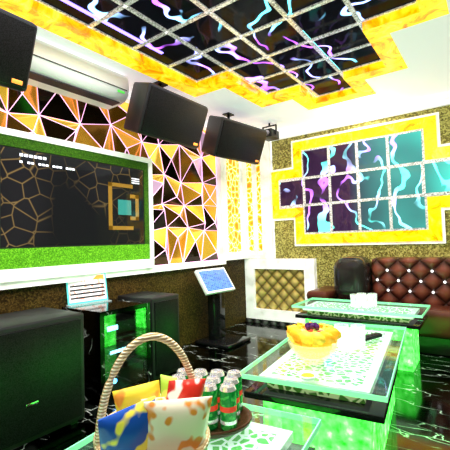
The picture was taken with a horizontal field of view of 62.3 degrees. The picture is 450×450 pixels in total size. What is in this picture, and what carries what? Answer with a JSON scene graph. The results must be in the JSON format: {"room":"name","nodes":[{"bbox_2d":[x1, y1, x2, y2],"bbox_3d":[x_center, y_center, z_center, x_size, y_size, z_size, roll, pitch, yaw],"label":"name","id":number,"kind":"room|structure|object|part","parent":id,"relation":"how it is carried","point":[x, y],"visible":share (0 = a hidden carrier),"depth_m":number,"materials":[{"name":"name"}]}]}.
{"room":"karaoke room","nodes":[
{"label":"karaoke room","id":0,"kind":"room"},
{"bbox_2d":[0,85,247,327],"bbox_3d":[-1.456,0.004,3.018,0.231,2.645,6.003,-4,-3,36],"label":"wall","id":1,"kind":"structure","parent":0,"point":[230,196],"depth_m":4.20,"materials":[{"name":"multicoloured mirror"}]},
{"bbox_2d":[0,127,153,282],"bbox_3d":[-1.204,-0.135,3.173,0.047,1.103,1.554,-4,-3,36],"label":"television","id":2,"kind":"object","parent":1,"relation":"attached to","point":[67,208],"visible":1,"depth_m":3.05,"materials":[{"name":"black glass"}]},
{"bbox_2d":[28,38,128,109],"bbox_3d":[-1.253,-1.198,2.955,0.306,0.254,0.989,-4,-3,36],"label":"air conditioner","id":3,"kind":"object","parent":1,"relation":"attached to","point":[53,69],"visible":0.74,"depth_m":2.92,"materials":[{"name":"white plastic"}]},
{"bbox_3d":[-1.623,-0.427,2.712,0.099,1.660,5.297,-4,-3,36],"label":"mirror panel","id":4,"kind":"part","parent":1,"relation":"part of","materials":[{"name":"multicoloured mirror"}]},
{"bbox_2d":[0,87,218,265],"bbox_3d":[-1.621,-0.427,2.710,0.112,1.672,5.309,-4,-3,36],"label":"wall panel","id":5,"kind":"object","parent":1,"relation":"attached to","point":[6,111],"depth_m":4.09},
{"bbox_2d":[0,260,225,346],"bbox_3d":[-1.580,0.861,2.668,0.118,0.909,5.320,-4,-3,36],"label":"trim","id":6,"kind":"structure","parent":1,"relation":"attached to","point":[180,279],"depth_m":3.73,"materials":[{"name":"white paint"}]},
{"bbox_2d":[125,93,206,129],"bbox_3d":[-1.484,-1.285,3.015,0.082,0.071,5.921,-4,-3,36],"label":"crown molding","id":7,"kind":"structure","parent":1,"relation":"attached to","point":[129,94],"depth_m":3.70,"materials":[{"name":"white paint"}]},
{"bbox_3d":[0.126,-0.341,5.165,0.076,1.630,0.683,-4,-3,36],"label":"lattice panel","id":8,"kind":"part","parent":1,"relation":"part of","materials":[{"name":"white stone"}]},
{"bbox_2d":[13,321,449,449],"bbox_3d":[0.135,1.257,1.838,4.061,0.059,6.238,-4,-3,36],"label":"floor","id":9,"kind":"structure","parent":0,"point":[420,419],"depth_m":2.70,"materials":[{"name":"black stone"}]},
{"bbox_2d":[0,307,84,449],"bbox_3d":[-1.320,0.937,2.303,0.511,0.707,0.706,-4,-3,36],"label":"subwoofer","id":10,"kind":"object","parent":9,"relation":"on","point":[42,390],"visible":1,"depth_m":2.21,"materials":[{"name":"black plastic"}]},
{"bbox_2d":[62,298,150,403],"bbox_3d":[-0.963,0.982,3.039,0.506,0.660,0.483,-4,-3,36],"label":"base cabinet","id":11,"kind":"object","parent":9,"relation":"on","point":[110,325],"visible":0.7,"depth_m":2.89,"materials":[{"name":"black stone"}]},
{"bbox_2d":[66,272,107,304],"bbox_3d":[-1.147,0.535,3.145,0.108,0.249,0.353,-4,-3,44],"label":"menu card","id":12,"kind":"object","parent":11,"relation":"on","point":[78,292],"visible":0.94,"depth_m":3.16,"materials":[{"name":"white paper"}]},
{"bbox_2d":[118,291,179,380],"bbox_3d":[-0.690,0.977,3.387,0.471,0.684,0.330,-4,-3,36],"label":"floor speaker","id":13,"kind":"object","parent":9,"relation":"on","point":[164,307],"visible":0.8,"depth_m":3.23,"materials":[{"name":"black plastic"}]},
{"bbox_2d":[154,298,179,375],"bbox_3d":[-0.504,0.965,3.252,0.012,0.613,0.282,-4,-3,36],"label":"grille","id":14,"kind":"object","parent":13,"relation":"attached to","point":[166,310],"depth_m":3.23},
{"bbox_2d":[65,394,321,449],"bbox_3d":[-0.261,0.951,0.925,0.684,0.496,1.320,-3,-3,29],"label":"coffee table","id":15,"kind":"object","parent":9,"relation":"on","point":[256,436],"visible":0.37,"depth_m":1.28,"materials":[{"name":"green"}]},
{"bbox_2d":[93,333,211,449],"bbox_3d":[-0.212,0.505,1.045,0.323,0.400,0.393,0,-3,-28],"label":"basket","id":16,"kind":"object","parent":15,"relation":"on","point":[143,418],"visible":1,"depth_m":0.94,"materials":[{"name":"wicker"}]},
{"bbox_2d":[172,368,251,438],"bbox_3d":[-0.072,0.634,1.354,0.339,0.161,0.271,-2,-3,11],"label":"cans","id":17,"kind":"object","parent":15,"relation":"on","point":[228,416],"visible":0.59,"depth_m":1.27,"materials":[{"name":"green metal"}]},
{"bbox_2d":[210,406,251,438],"bbox_3d":[-0.070,0.701,1.351,0.339,0.026,0.271,-2,-3,11],"label":"serving tray","id":18,"kind":"object","parent":15,"relation":"on","point":[218,430],"depth_m":1.26,"materials":[{"name":"brown wood"}]},
{"bbox_2d":[206,422,293,449],"bbox_3d":[-0.267,0.742,0.934,0.523,0.030,1.158,-3,-3,29],"label":"tray","id":19,"kind":"object","parent":15,"relation":"on","point":[256,436],"depth_m":1.27,"materials":[{"name":"white plastic"}]},
{"bbox_2d":[287,442,315,449],"bbox_3d":[-0.265,0.811,0.931,0.647,0.032,1.271,-3,-3,29],"label":"shelf","id":20,"kind":"object","parent":15,"relation":"attached to","point":[294,446],"depth_m":1.33,"materials":[{"name":"black"}]},
{"bbox_2d":[194,267,250,349],"bbox_3d":[-0.050,0.920,4.256,0.471,0.834,0.503,-4,-3,36],"label":"kiosk","id":21,"kind":"object","parent":9,"relation":"on","point":[214,282],"visible":1,"depth_m":4.24,"materials":[{"name":"black metal"}]},
{"bbox_3d":[-0.112,0.641,4.298,0.471,0.306,0.041,1,-39,-48],"label":"screen panel","id":22,"kind":"part","parent":21,"relation":"part of","materials":[{"name":"blue glass"}]},
{"bbox_2d":[240,320,405,449],"bbox_3d":[0.687,0.979,2.243,0.683,0.496,1.320,-3,-3,29],"label":"coffee table","id":23,"kind":"object","parent":9,"relation":"on","point":[352,393],"visible":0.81,"depth_m":1.81,"materials":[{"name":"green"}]},
{"bbox_2d":[297,370,318,380],"bbox_3d":[0.386,0.707,1.740,0.099,0.021,0.099,-4,-3,36],"label":"sauce dish","id":24,"kind":"object","parent":23,"relation":"on","point":[306,375],"visible":1,"depth_m":1.74,"materials":[{"name":"white ceramic"}]},
{"bbox_2d":[287,322,340,358],"bbox_3d":[0.472,0.621,1.977,0.288,0.207,0.281,-4,-3,36],"label":"fruit bowl","id":25,"kind":"object","parent":23,"relation":"on","point":[310,340],"visible":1,"depth_m":1.90,"materials":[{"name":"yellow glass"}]},
{"bbox_2d":[244,340,403,423],"bbox_3d":[0.683,0.839,2.249,0.647,0.032,1.271,-3,-3,29],"label":"shelf","id":26,"kind":"object","parent":23,"relation":"attached to","point":[366,410],"depth_m":1.75,"materials":[{"name":"black"}]},
{"bbox_2d":[259,327,392,393],"bbox_3d":[0.681,0.771,2.252,0.523,0.030,1.158,-3,-3,29],"label":"tray","id":27,"kind":"object","parent":23,"relation":"on","point":[354,364],"depth_m":2.00,"materials":[{"name":"white plastic"}]},
{"bbox_2d":[359,332,381,340],"bbox_3d":[0.936,0.715,2.389,0.177,0.027,0.052,0,-3,-34],"label":"remote control","id":28,"kind":"object","parent":23,"relation":"on","point":[374,335],"visible":1,"depth_m":2.36,"materials":[{"name":"black plastic"}]},
{"bbox_2d":[292,297,429,371],"bbox_3d":[1.296,1.019,3.575,1.155,0.496,0.542,-3,-3,35],"label":"coffee table","id":29,"kind":"object","parent":9,"relation":"on","point":[409,318],"visible":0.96,"depth_m":3.38,"materials":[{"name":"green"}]},
{"bbox_2d":[303,301,419,318],"bbox_3d":[1.290,0.810,3.584,0.994,0.030,0.381,-3,-3,35],"label":"tabletop","id":30,"kind":"object","parent":29,"relation":"on","point":[374,308],"depth_m":3.51,"materials":[{"name":"glass"}]},
{"bbox_2d":[295,310,427,329],"bbox_3d":[1.292,0.879,3.581,1.106,0.032,0.506,-3,-3,35],"label":"shelf","id":31,"kind":"object","parent":29,"relation":"attached to","point":[416,323],"depth_m":3.37,"materials":[{"name":"black"}]},
{"bbox_2d":[307,256,449,356],"bbox_3d":[2.167,0.780,3.712,2.660,0.931,0.588,-4,-3,36],"label":"sofa","id":32,"kind":"object","parent":9,"relation":"on","point":[408,280],"visible":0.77,"depth_m":3.92,"materials":[{"name":"brown leather"}]},
{"bbox_3d":[1.358,1.019,4.293,0.647,0.554,0.588,-4,-3,36],"label":"armrest","id":33,"kind":"part","parent":32,"relation":"part of","materials":[{"name":"brown leather"}]},
{"bbox_2d":[334,256,372,300],"bbox_3d":[1.476,0.603,4.261,0.377,0.488,0.471,-4,-3,36],"label":"bolster cushion","id":34,"kind":"object","parent":32,"relation":"on","point":[353,275],"depth_m":4.08,"materials":[{"name":"black leather"}]},
{"bbox_2d":[370,301,449,338],"bbox_3d":[2.367,0.920,3.419,2.007,0.271,0.353,-4,-3,36],"label":"seat cushion","id":35,"kind":"object","parent":32,"relation":"on","point":[437,325],"depth_m":3.52,"materials":[{"name":"brown leather"}]},
{"bbox_3d":[2.518,0.689,3.648,2.007,0.742,0.282,-4,-3,36],"label":"tufted backrest","id":36,"kind":"part","parent":32,"relation":"part of","materials":[{"name":"brown leather"}]},
{"bbox_2d":[35,0,449,129],"bbox_3d":[0.052,-1.457,1.956,4.061,0.088,6.238,-4,-3,36],"label":"ceiling","id":37,"kind":"structure","parent":0,"point":[272,46],"depth_m":2.98,"materials":[{"name":"white paint"}]},
{"bbox_2d":[0,8,36,91],"bbox_3d":[-1.432,-1.075,1.963,0.435,0.584,0.692,-4,-3,36],"label":"speaker","id":38,"kind":"object","parent":37,"relation":"hanging from","point":[18,34],"visible":1,"depth_m":2.07},
{"bbox_2d":[124,80,207,148],"bbox_3d":[-0.567,-1.043,3.457,0.481,0.572,0.763,-4,-3,36],"label":"speaker","id":39,"kind":"object","parent":37,"relation":"hanging from","point":[155,111],"visible":1,"depth_m":3.26},
{"bbox_2d":[0,0,448,109],"bbox_3d":[-0.068,-1.434,2.261,2.260,0.078,4.591,-4,-3,36],"label":"trim","id":40,"kind":"structure","parent":37,"relation":"attached to","point":[377,31],"depth_m":3.03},
{"bbox_2d":[35,0,416,96],"bbox_3d":[-0.069,-1.473,2.263,1.987,0.024,4.318,-4,-3,36],"label":"ceiling panel","id":41,"kind":"object","parent":37,"relation":"on","point":[271,45],"depth_m":2.83,"materials":[{"name":"black glass"}]},
{"bbox_2d":[201,112,266,164],"bbox_3d":[0.076,-1.024,4.333,0.562,0.572,0.776,-4,-3,36],"label":"speaker","id":42,"kind":"object","parent":37,"relation":"hanging from","point":[227,138],"visible":1,"depth_m":4.16},
{"bbox_2d":[216,120,266,162],"bbox_3d":[0.204,-0.930,4.233,0.730,0.377,0.016,1,18,-46],"label":"grille","id":43,"kind":"object","parent":42,"relation":"attached to","point":[237,141],"depth_m":4.19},
{"bbox_2d":[262,123,278,141],"bbox_3d":[0.569,-1.202,4.770,0.200,0.205,0.220,-4,-3,36],"label":"light","id":44,"kind":"object","parent":37,"relation":"hanging from","point":[272,134],"visible":0.66,"depth_m":4.71,"materials":[{"name":"black plastic"}]},
{"bbox_2d":[351,104,361,107],"bbox_3d":[1.490,-1.353,4.227,0.118,0.008,0.118,-4,-3,36],"label":"recessed light","id":45,"kind":"object","parent":37,"relation":"in","point":[354,105],"depth_m":4.22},
{"bbox_2d":[245,105,449,326],"bbox_3d":[1.858,-0.041,4.332,4.061,2.645,0.224,-4,-3,36],"label":"wall","id":46,"kind":"structure","parent":0,"point":[279,274],"depth_m":5.05,"materials":[{"name":"gold metal"}]},
{"bbox_3d":[0.460,-0.346,5.290,0.471,1.630,0.088,-4,-3,36],"label":"lattice panel","id":47,"kind":"part","parent":46,"relation":"part of","materials":[{"name":"white stone"}]},
{"bbox_3d":[0.736,0.903,5.052,1.048,0.891,0.106,-4,-3,36],"label":"tufted panel","id":48,"kind":"part","parent":46,"relation":"part of","materials":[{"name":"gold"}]},
{"bbox_2d":[265,91,449,140],"bbox_3d":[1.792,-1.303,4.349,3.826,0.118,0.082,-4,-3,36],"label":"crown molding","id":49,"kind":"structure","parent":46,"relation":"attached to","point":[442,99],"depth_m":4.38,"materials":[{"name":"white paint"}]},
{"bbox_2d":[271,112,449,245],"bbox_3d":[1.609,-0.467,4.476,2.436,1.412,0.060,-4,-3,36],"label":"wall panel","id":50,"kind":"object","parent":46,"relation":"attached to","point":[385,183],"visible":0.97,"depth_m":4.39,"materials":[{"name":"teal glass"}]}
]}

